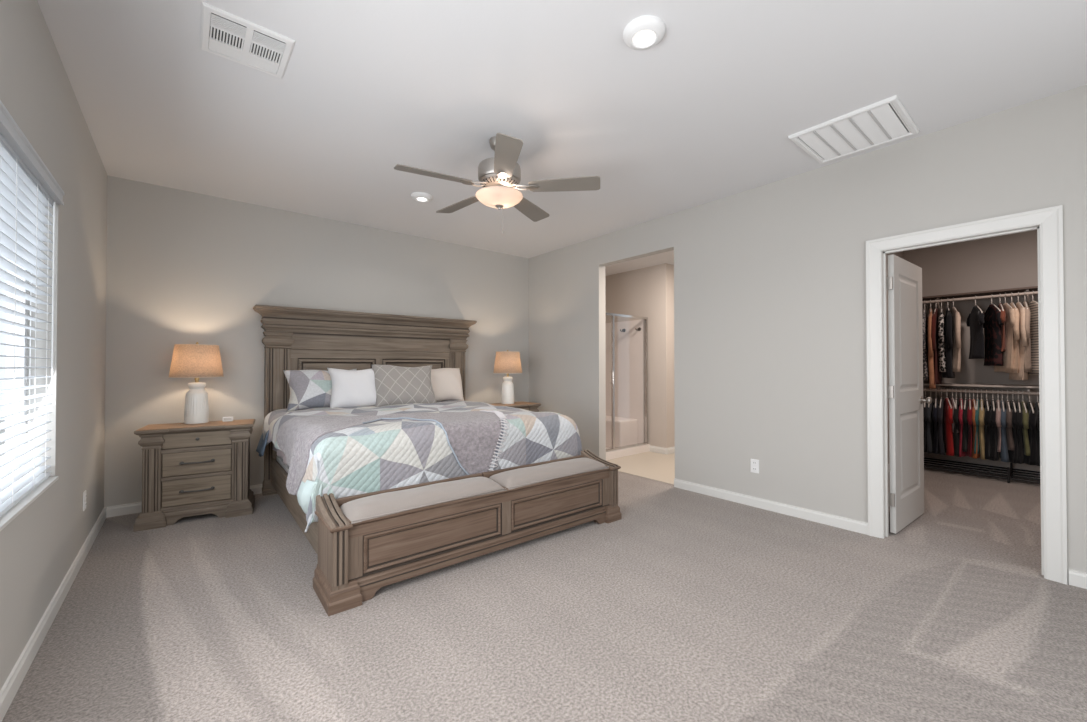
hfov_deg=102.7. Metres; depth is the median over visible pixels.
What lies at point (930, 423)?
hanging shirt
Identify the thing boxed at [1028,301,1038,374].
shirt
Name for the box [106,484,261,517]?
baseboard
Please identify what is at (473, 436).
throw blanket
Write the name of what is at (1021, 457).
hanging shirt
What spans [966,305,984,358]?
shirt
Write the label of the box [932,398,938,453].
hanging shirt
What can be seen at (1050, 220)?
door frame
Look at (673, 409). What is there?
wall
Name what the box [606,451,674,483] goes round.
floor
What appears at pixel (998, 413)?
hanging shirt
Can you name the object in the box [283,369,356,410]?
pillow
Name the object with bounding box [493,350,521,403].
table lamp
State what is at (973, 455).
hanging shirt
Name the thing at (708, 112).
ceiling
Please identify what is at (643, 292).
wall
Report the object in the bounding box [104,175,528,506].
wall
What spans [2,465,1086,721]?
floor
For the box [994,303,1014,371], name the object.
shirt
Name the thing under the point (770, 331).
wall
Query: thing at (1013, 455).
hanging shirt
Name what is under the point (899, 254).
wall
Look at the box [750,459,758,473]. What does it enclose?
wall outlet
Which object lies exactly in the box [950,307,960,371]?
shirt
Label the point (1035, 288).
closet shelf
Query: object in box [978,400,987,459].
hanging shirt
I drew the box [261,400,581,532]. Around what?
quilt
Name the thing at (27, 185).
window blind
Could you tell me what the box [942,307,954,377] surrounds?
shirt
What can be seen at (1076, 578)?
baseboard
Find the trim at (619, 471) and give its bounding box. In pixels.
[619,471,673,484]
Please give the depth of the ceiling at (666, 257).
5.97 m
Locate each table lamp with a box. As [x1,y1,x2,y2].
[168,342,223,423]
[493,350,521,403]
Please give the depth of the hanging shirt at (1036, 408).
4.31 m
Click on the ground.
(1, 421)
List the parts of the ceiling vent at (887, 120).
louvre panel, louvre panel, louvre panel, louvre panel, louvre panel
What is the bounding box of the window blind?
[0,100,64,516]
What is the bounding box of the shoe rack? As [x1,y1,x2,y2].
[924,457,1039,482]
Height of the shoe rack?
0.160 m
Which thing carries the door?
in the wall at (770, 331)
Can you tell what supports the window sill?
attached to the wall at (38, 548)
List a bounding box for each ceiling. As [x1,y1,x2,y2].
[37,0,1086,257]
[605,250,673,275]
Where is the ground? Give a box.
[0,420,4,467]
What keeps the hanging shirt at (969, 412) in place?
hanging from the clothes hanger
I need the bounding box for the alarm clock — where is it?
[223,416,232,421]
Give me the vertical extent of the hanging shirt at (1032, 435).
0.622 m
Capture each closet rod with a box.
[922,290,1037,315]
[923,386,1038,401]
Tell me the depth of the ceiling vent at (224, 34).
2.04 m
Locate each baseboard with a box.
[0,507,105,721]
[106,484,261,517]
[650,445,674,453]
[674,478,1086,588]
[888,457,1039,478]
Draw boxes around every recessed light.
[411,192,432,201]
[623,15,664,49]
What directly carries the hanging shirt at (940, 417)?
hanging from the clothes hanger
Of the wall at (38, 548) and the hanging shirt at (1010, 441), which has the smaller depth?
the wall at (38, 548)
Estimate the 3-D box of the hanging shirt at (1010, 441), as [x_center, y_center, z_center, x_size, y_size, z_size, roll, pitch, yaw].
[4.884,0.666,4.564,0.072,0.494,0.455,-1,-1,42]
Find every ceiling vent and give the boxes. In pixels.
[200,2,294,78]
[788,95,918,163]
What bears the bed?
on the floor at (686, 606)
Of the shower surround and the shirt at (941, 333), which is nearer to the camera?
the shirt at (941, 333)
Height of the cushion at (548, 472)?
0.067 m
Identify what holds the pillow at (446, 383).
on the quilt at (379, 455)
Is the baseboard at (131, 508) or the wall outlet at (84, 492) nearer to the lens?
the wall outlet at (84, 492)
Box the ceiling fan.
[394,133,599,233]
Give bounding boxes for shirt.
[922,309,928,379]
[927,309,935,388]
[931,308,941,383]
[938,308,945,371]
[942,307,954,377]
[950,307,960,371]
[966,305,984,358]
[983,304,1002,365]
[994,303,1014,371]
[998,303,1005,351]
[1005,303,1019,372]
[1009,302,1027,379]
[1023,302,1031,371]
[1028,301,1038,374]
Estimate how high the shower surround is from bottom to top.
1.870 m
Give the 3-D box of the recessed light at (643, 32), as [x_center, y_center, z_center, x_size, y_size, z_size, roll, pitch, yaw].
[0.461,-1.492,1.994,0.188,0.034,0.188,0,-1,-40]
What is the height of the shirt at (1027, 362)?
0.718 m
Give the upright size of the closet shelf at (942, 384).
0.018 m
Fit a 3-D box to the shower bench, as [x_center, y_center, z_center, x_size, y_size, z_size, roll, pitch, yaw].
[0.911,1.041,6.533,0.388,0.395,0.968,0,-1,-40]
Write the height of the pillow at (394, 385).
0.443 m
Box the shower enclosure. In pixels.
[605,312,647,451]
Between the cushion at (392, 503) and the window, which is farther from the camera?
the cushion at (392, 503)
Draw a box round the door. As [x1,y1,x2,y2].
[887,254,931,533]
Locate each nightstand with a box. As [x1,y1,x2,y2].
[133,419,255,531]
[490,401,540,411]
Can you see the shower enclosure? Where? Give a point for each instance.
(612, 315)
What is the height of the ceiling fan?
0.632 m
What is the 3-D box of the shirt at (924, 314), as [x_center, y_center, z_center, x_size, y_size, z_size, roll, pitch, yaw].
[4.468,-0.191,5.077,0.080,0.820,0.516,-1,-1,45]
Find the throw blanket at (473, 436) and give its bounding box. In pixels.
[276,410,508,494]
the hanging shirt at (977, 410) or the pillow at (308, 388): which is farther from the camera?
the hanging shirt at (977, 410)
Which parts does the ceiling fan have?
blade, blade, lamp shade, blade, blade, blade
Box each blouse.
[943,398,953,455]
[999,400,1009,461]
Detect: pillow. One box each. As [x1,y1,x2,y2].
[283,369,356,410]
[327,368,375,407]
[371,364,436,406]
[431,368,463,401]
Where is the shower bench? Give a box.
[606,416,637,447]
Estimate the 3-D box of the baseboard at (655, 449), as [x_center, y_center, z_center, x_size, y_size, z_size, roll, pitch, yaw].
[2.676,1.240,6.936,2.854,0.084,0.314,0,-1,-40]
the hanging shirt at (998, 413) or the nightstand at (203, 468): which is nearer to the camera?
the nightstand at (203, 468)
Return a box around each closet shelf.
[922,286,1037,300]
[923,383,1038,387]
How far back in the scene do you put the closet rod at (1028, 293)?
4.72 m
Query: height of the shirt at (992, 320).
0.656 m
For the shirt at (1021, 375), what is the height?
0.801 m
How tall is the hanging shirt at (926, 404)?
0.622 m
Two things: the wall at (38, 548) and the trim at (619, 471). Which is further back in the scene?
the trim at (619, 471)
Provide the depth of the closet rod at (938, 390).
4.71 m
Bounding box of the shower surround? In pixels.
[606,319,643,448]
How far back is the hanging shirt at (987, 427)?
4.57 m
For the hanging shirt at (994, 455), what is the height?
0.622 m
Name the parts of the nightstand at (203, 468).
post, rail, drawer, drawer, drawer, pull handle, pull handle, rail, post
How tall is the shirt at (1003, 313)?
0.508 m
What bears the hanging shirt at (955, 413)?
hanging from the clothes hanger
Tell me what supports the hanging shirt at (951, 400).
hanging from the clothes hanger
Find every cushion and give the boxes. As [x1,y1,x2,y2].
[340,477,505,523]
[489,458,607,489]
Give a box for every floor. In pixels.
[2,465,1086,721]
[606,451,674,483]
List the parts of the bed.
post, rail, bench post, raised panel, crown moulding, rail, raised panel, panel, post, rail, rail, rail, panel, bench post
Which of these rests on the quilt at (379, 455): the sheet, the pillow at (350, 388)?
the pillow at (350, 388)
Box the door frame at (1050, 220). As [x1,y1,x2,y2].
[866,205,1067,584]
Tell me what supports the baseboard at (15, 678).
attached to the wall at (38, 548)
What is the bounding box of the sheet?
[256,430,306,514]
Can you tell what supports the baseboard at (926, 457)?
attached to the wall at (899, 254)
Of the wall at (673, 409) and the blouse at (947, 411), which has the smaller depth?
the blouse at (947, 411)
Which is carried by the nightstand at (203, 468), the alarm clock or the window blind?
the alarm clock
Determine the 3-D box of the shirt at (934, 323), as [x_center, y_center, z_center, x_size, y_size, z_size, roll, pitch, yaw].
[4.523,-0.170,5.008,0.516,0.864,0.068,1,-1,-42]
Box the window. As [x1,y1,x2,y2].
[5,248,27,464]
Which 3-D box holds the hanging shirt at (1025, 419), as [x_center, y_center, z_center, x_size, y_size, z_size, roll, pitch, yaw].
[4.950,0.683,4.483,0.064,0.530,0.455,-1,-1,41]
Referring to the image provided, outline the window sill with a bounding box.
[0,476,58,530]
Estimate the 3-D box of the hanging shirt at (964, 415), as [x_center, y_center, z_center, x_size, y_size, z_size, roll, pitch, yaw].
[4.672,0.703,4.819,0.455,0.562,0.059,1,-1,-43]
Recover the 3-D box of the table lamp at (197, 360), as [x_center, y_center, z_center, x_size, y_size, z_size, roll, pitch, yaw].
[-2.873,0.177,3.605,0.362,0.673,0.362,0,-1,-40]
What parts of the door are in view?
knob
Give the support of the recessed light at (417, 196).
in the ceiling at (708, 112)
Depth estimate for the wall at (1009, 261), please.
4.98 m
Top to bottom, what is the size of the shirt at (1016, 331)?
0.729 m
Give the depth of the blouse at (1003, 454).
4.48 m
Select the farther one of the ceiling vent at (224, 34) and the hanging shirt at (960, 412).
the hanging shirt at (960, 412)
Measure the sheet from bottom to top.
0.396 m
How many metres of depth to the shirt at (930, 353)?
4.89 m
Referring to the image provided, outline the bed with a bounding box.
[253,304,621,615]
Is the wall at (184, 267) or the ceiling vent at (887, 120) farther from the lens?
the wall at (184, 267)
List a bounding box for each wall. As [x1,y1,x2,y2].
[0,0,106,689]
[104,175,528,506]
[529,85,1086,583]
[605,263,672,447]
[672,265,674,446]
[886,251,903,463]
[903,230,1039,470]
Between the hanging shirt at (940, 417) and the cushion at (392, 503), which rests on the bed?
the cushion at (392, 503)
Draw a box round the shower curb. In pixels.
[606,444,649,459]
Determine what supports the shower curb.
on the floor at (657, 466)
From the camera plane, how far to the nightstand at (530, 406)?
5.37 m
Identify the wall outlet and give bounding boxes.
[83,490,86,510]
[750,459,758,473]

